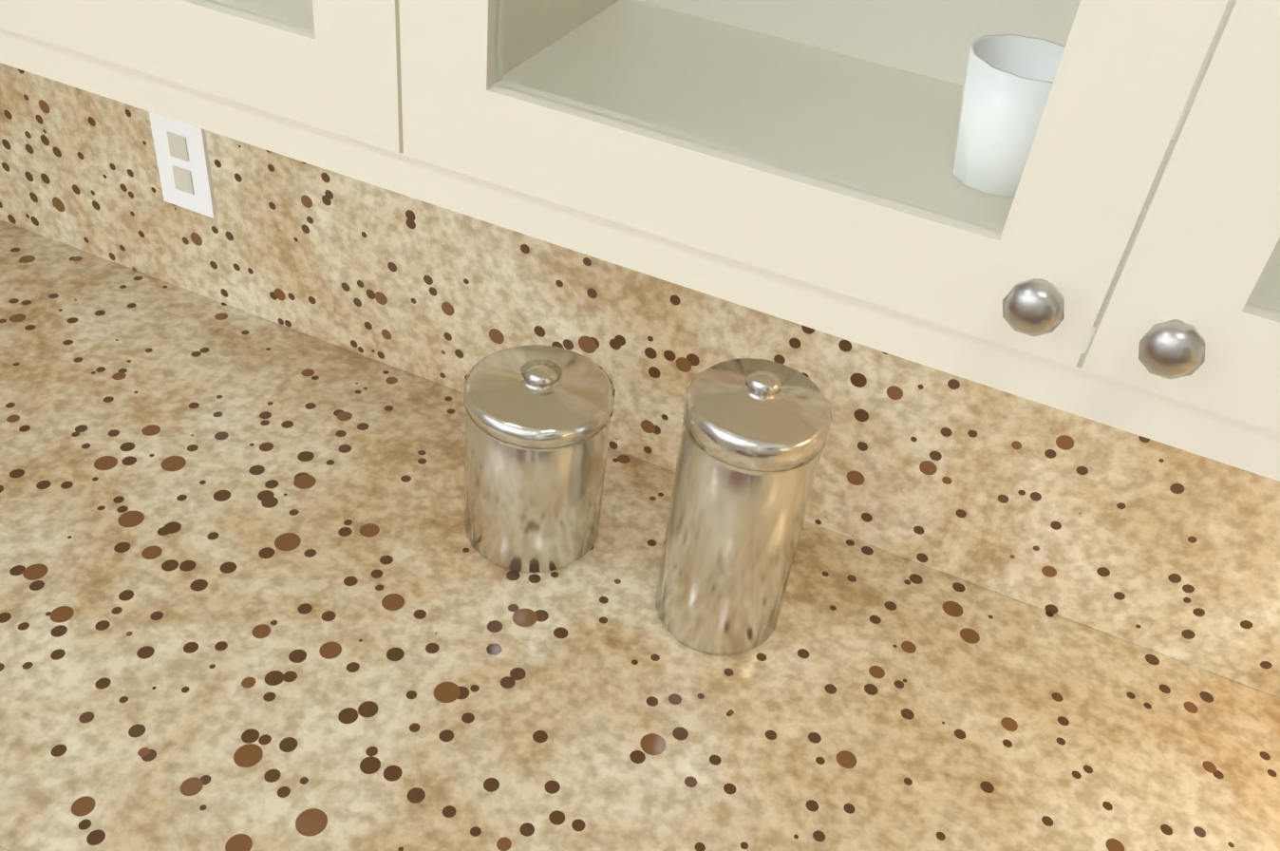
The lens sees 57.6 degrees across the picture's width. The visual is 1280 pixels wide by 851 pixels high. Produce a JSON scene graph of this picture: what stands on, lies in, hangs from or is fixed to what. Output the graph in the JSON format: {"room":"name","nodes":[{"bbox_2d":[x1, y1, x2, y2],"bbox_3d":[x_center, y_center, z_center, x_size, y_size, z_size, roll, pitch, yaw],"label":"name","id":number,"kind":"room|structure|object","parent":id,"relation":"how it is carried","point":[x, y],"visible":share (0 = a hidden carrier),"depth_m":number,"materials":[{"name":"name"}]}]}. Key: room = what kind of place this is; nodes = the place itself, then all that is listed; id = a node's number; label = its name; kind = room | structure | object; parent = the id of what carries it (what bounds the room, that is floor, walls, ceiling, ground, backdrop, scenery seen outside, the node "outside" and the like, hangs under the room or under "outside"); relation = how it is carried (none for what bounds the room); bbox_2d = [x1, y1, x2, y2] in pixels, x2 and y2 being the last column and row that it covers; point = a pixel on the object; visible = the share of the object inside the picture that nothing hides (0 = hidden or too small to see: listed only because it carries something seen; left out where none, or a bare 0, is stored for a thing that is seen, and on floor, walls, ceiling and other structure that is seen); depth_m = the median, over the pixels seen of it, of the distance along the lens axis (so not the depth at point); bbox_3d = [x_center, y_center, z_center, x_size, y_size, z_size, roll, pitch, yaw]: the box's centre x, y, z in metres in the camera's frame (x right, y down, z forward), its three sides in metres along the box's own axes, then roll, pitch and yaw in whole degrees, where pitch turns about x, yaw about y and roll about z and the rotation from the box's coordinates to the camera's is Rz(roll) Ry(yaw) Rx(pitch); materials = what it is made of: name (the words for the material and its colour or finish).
{"room":"kitchen","nodes":[
{"label":"kitchen","id":0,"kind":"room"},
{"bbox_3d":[-3.248,2.166,-0.399,7.040,0.050,8.020,20,40,15],"label":"floor","id":1,"kind":"structure","parent":0,"visible":0},
{"bbox_2d":[0,220,1279,850],"bbox_3d":[0.035,0.633,1.248,2.359,0.922,0.648,20,40,15],"label":"countertop","id":2,"kind":"structure","parent":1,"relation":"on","point":[258,591],"depth_m":1.00,"materials":[{"name":"beige stone"}]},
{"bbox_2d":[463,344,615,573],"bbox_3d":[-0.097,0.025,1.085,0.135,0.194,0.135,20,40,15],"label":"canister","id":3,"kind":"object","parent":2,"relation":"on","point":[537,423],"visible":1,"depth_m":1.03,"materials":[{"name":"silver metal"}]},
{"bbox_2d":[655,357,832,655],"bbox_3d":[0.085,0.065,1.000,0.118,0.274,0.118,20,40,15],"label":"canister","id":4,"kind":"object","parent":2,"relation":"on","point":[754,435],"visible":1,"depth_m":0.94,"materials":[{"name":"silver metal"}]},
{"bbox_3d":[-1.570,-0.857,1.590,7.040,2.470,0.150,20,40,15],"label":"wall","id":5,"kind":"structure","parent":0,"visible":0},
{"bbox_2d":[0,0,497,220],"bbox_3d":[-0.397,-0.819,0.636,0.931,1.093,0.328,20,40,15],"label":"upper cabinet","id":6,"kind":"object","parent":5,"relation":"attached to","point":[403,94],"depth_m":0.76,"materials":[{"name":"beige wood"}]},
{"bbox_2d":[493,0,1279,474],"bbox_3d":[0.335,-0.552,0.425,0.931,1.093,0.328,20,40,15],"label":"upper cabinet","id":7,"kind":"object","parent":5,"relation":"attached to","point":[1069,205],"depth_m":0.62,"materials":[{"name":"beige wood"}]},
{"bbox_3d":[-0.163,2.376,-2.170,0.220,2.470,7.720,20,40,15],"label":"wall","id":8,"kind":"structure","parent":0,"visible":0},
{"bbox_2d":[0,62,1279,697],"bbox_3d":[-0.499,0.975,-0.366,2.461,0.461,3.826,20,40,15],"label":"backsplash","id":9,"kind":"structure","parent":8,"relation":"attached to","point":[1155,545],"depth_m":1.14,"materials":[{"name":"stone"}]},
{"bbox_2d":[148,111,216,218],"bbox_3d":[-0.501,-0.288,1.276,0.070,0.114,0.007,20,40,15],"label":"electrical outlet","id":10,"kind":"object","parent":9,"relation":"attached to","point":[182,160],"visible":0.88,"depth_m":1.24,"materials":[{"name":"white plastic"}]}
]}

